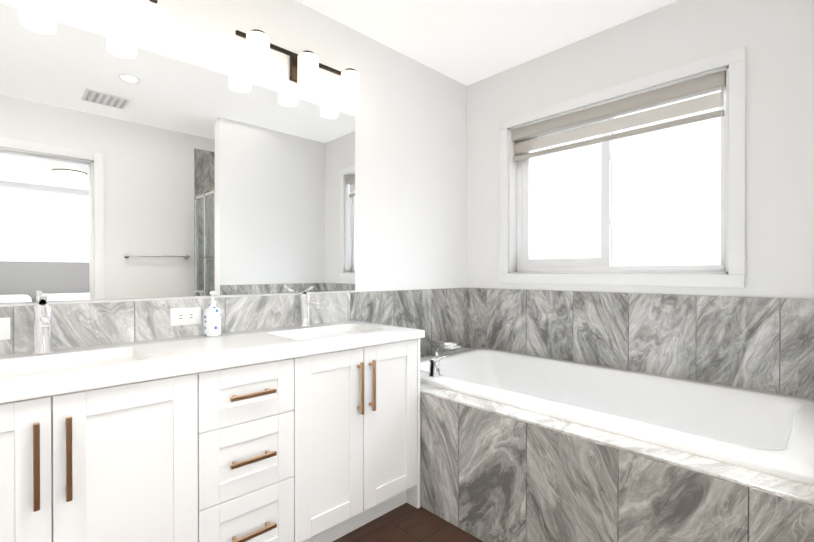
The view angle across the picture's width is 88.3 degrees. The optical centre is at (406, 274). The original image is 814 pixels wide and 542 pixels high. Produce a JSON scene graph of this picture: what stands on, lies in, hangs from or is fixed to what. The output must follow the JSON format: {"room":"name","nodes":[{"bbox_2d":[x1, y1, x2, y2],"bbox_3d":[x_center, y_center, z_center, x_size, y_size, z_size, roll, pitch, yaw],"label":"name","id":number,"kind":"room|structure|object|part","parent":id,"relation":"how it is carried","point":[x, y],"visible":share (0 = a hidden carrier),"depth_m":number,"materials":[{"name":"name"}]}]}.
{"room":"bathroom","nodes":[
{"label":"bathroom","id":0,"kind":"room"},
{"bbox_2d":[0,0,466,306],"bbox_3d":[-0.807,-0.144,1.958,3.600,2.440,0.150,0,0,-44],"label":"wall","id":1,"kind":"structure","parent":0,"point":[409,114],"depth_m":2.44,"materials":[{"name":"white paint"}]},
{"bbox_2d":[117,0,157,38],"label":"sconce","id":2,"kind":"object","parent":1,"relation":"attached to","point":[132,18],"depth_m":1.50,"materials":[{"name":"white glass"}]},
{"bbox_2d":[0,3,354,302],"bbox_3d":[-0.904,-0.393,1.755,1.700,0.970,0.006,0,0,-44],"label":"vanity mirror","id":3,"kind":"object","parent":1,"relation":"attached to","point":[127,171],"visible":1,"depth_m":1.66,"materials":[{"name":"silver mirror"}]},
{"bbox_2d":[0,288,466,356],"bbox_3d":[-0.543,0.388,2.104,2.720,0.574,0.010,0,0,-44],"label":"wall tile","id":4,"kind":"structure","parent":1,"relation":"attached to","point":[436,314],"depth_m":1.91,"materials":[{"name":"grey tile"}]},
{"bbox_2d":[0,317,9,339],"bbox_3d":[-1.336,0.177,1.327,0.116,0.072,0.008,0,0,-44],"label":"electrical outlet plate","id":5,"kind":"object","parent":4,"relation":"attached to","point":[4,328],"visible":1,"depth_m":1.36,"materials":[{"name":"white plastic"}]},
{"bbox_2d":[170,307,200,325],"bbox_3d":[-0.914,0.175,1.732,0.116,0.072,0.008,0,0,-44],"label":"electrical outlet plate","id":6,"kind":"object","parent":4,"relation":"attached to","point":[184,316],"visible":1,"depth_m":1.73,"materials":[{"name":"white plastic"}]},
{"bbox_2d":[235,29,359,108],"bbox_3d":[-0.496,-0.986,2.042,0.670,0.203,0.154,0,0,-44],"label":"sconce","id":7,"kind":"object","parent":1,"relation":"attached to","point":[306,65],"visible":1,"depth_m":1.98,"materials":[{"name":"white glass"}]},
{"bbox_2d":[333,503,482,541],"bbox_3d":[1.536,1.137,-0.472,3.600,0.100,6.910,0,0,-44],"label":"floor","id":8,"kind":"structure","parent":0,"point":[406,522],"depth_m":1.76,"materials":[{"name":"brown wood"}]},
{"bbox_2d":[0,336,424,541],"bbox_3d":[-0.708,0.685,1.538,1.656,0.785,0.574,0,0,-44],"label":"bathroom vanity","id":9,"kind":"object","parent":8,"relation":"on","point":[298,433],"depth_m":1.32,"materials":[{"name":"white paint"}]},
{"bbox_2d":[0,320,424,395],"bbox_3d":[-0.715,0.275,1.543,1.680,0.035,0.556,0,0,-44],"label":"countertop","id":10,"kind":"structure","parent":9,"relation":"on","point":[177,354],"depth_m":1.40,"materials":[{"name":"white stone"}]},
{"bbox_2d":[32,293,53,353],"bbox_3d":[-1.158,0.159,1.337,0.054,0.198,0.165,0,0,-44],"label":"faucet","id":11,"kind":"object","parent":10,"relation":"on","point":[42,326],"visible":0.98,"depth_m":1.36,"materials":[{"name":"silver metal"}]},
{"bbox_2d":[0,352,139,375],"bbox_3d":[-1.054,0.361,1.230,0.524,0.157,0.344,0,0,-44],"label":"sink","id":12,"kind":"object","parent":10,"relation":"in","point":[77,361],"depth_m":1.35,"materials":[{"name":"white ceramic"}]},
{"bbox_2d":[204,291,220,336],"bbox_3d":[-0.810,0.163,1.747,0.068,0.186,0.070,0,0,-44],"label":"soap pump bottle","id":13,"kind":"object","parent":10,"relation":"on","point":[212,319],"visible":1,"depth_m":1.72,"materials":[{"name":"white plastic"}]},
{"bbox_2d":[300,286,321,326],"bbox_3d":[-0.459,0.156,2.009,0.054,0.198,0.165,0,0,-44],"label":"faucet","id":14,"kind":"object","parent":10,"relation":"on","point":[306,303],"visible":0.98,"depth_m":2.03,"materials":[{"name":"silver metal"}]},
{"bbox_2d":[288,328,371,339],"bbox_3d":[-0.355,0.358,1.903,0.524,0.157,0.344,0,0,-44],"label":"sink","id":15,"kind":"object","parent":10,"relation":"in","point":[327,331],"depth_m":2.03,"materials":[{"name":"white ceramic"}]},
{"bbox_2d":[420,347,813,541],"bbox_3d":[0.710,0.795,2.007,1.028,0.562,1.866,0,0,-44],"label":"bathtub","id":16,"kind":"object","parent":8,"relation":"on","point":[517,447],"visible":0.77,"depth_m":1.55,"materials":[{"name":"grey tile"}]},
{"bbox_2d":[429,354,451,377],"bbox_3d":[0.167,0.462,2.135,0.136,0.100,0.062,0,0,-44],"label":"lever","id":17,"kind":"object","parent":16,"relation":"on","point":[434,367],"visible":1,"depth_m":2.09,"materials":[{"name":"silver metal"}]},
{"bbox_2d":[432,339,460,356],"bbox_3d":[0.243,0.480,2.673,0.080,0.104,0.190,0,0,-44],"label":"tub spout","id":18,"kind":"object","parent":16,"relation":"on","point":[438,345],"visible":0.94,"depth_m":2.66,"materials":[{"name":"silver metal"}]},
{"bbox_2d":[295,0,677,85],"bbox_3d":[1.536,-1.403,-0.483,3.600,0.100,6.910,0,0,-44],"label":"ceiling","id":19,"kind":"structure","parent":0,"point":[466,42],"depth_m":2.30,"materials":[{"name":"white paint"}]},
{"bbox_2d":[467,0,813,298],"bbox_3d":[2.831,-0.138,0.664,0.150,2.440,6.760,0,0,-44],"label":"wall","id":20,"kind":"structure","parent":0,"point":[775,38],"depth_m":1.96,"materials":[{"name":"white paint"}]},
{"bbox_2d":[500,46,745,287],"bbox_3d":[1.131,-0.486,2.413,0.158,1.090,1.300,0,0,-44],"label":"window","id":21,"kind":"structure","parent":20,"relation":"in","point":[733,62],"depth_m":2.31,"materials":[{"name":"white paint"}]},
{"bbox_2d":[511,70,725,184],"bbox_3d":[1.111,-0.697,2.405,0.071,0.541,1.160,0,0,-44],"label":"window blind","id":22,"kind":"object","parent":21,"relation":"attached to","point":[709,83],"visible":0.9,"depth_m":2.28,"materials":[{"name":"grey fabric"}]},
{"bbox_3d":[1.165,-0.486,2.445,0.065,0.946,1.156,0,0,-44],"label":"sliding window frame","id":23,"kind":"part","parent":21,"relation":"part of","materials":[{"name":"white plastic"}]},
{"bbox_2d":[467,288,813,398],"bbox_3d":[1.086,0.387,2.366,0.010,0.574,1.868,0,0,-44],"label":"wall tile","id":24,"kind":"structure","parent":20,"relation":"attached to","point":[766,344],"depth_m":2.13,"materials":[{"name":"grey tile"}]},
{"label":"outside","id":25,"kind":"structure","parent":0,"visible":0},
{"bbox_2d":[530,90,720,265],"bbox_3d":[1.949,-0.728,2.768,0.001,3.600,5.500,0,0,-44],"label":"sky","id":26,"kind":"structure","parent":25,"point":[702,203],"depth_m":3.03,"materials":[{"name":"white"}]}
]}

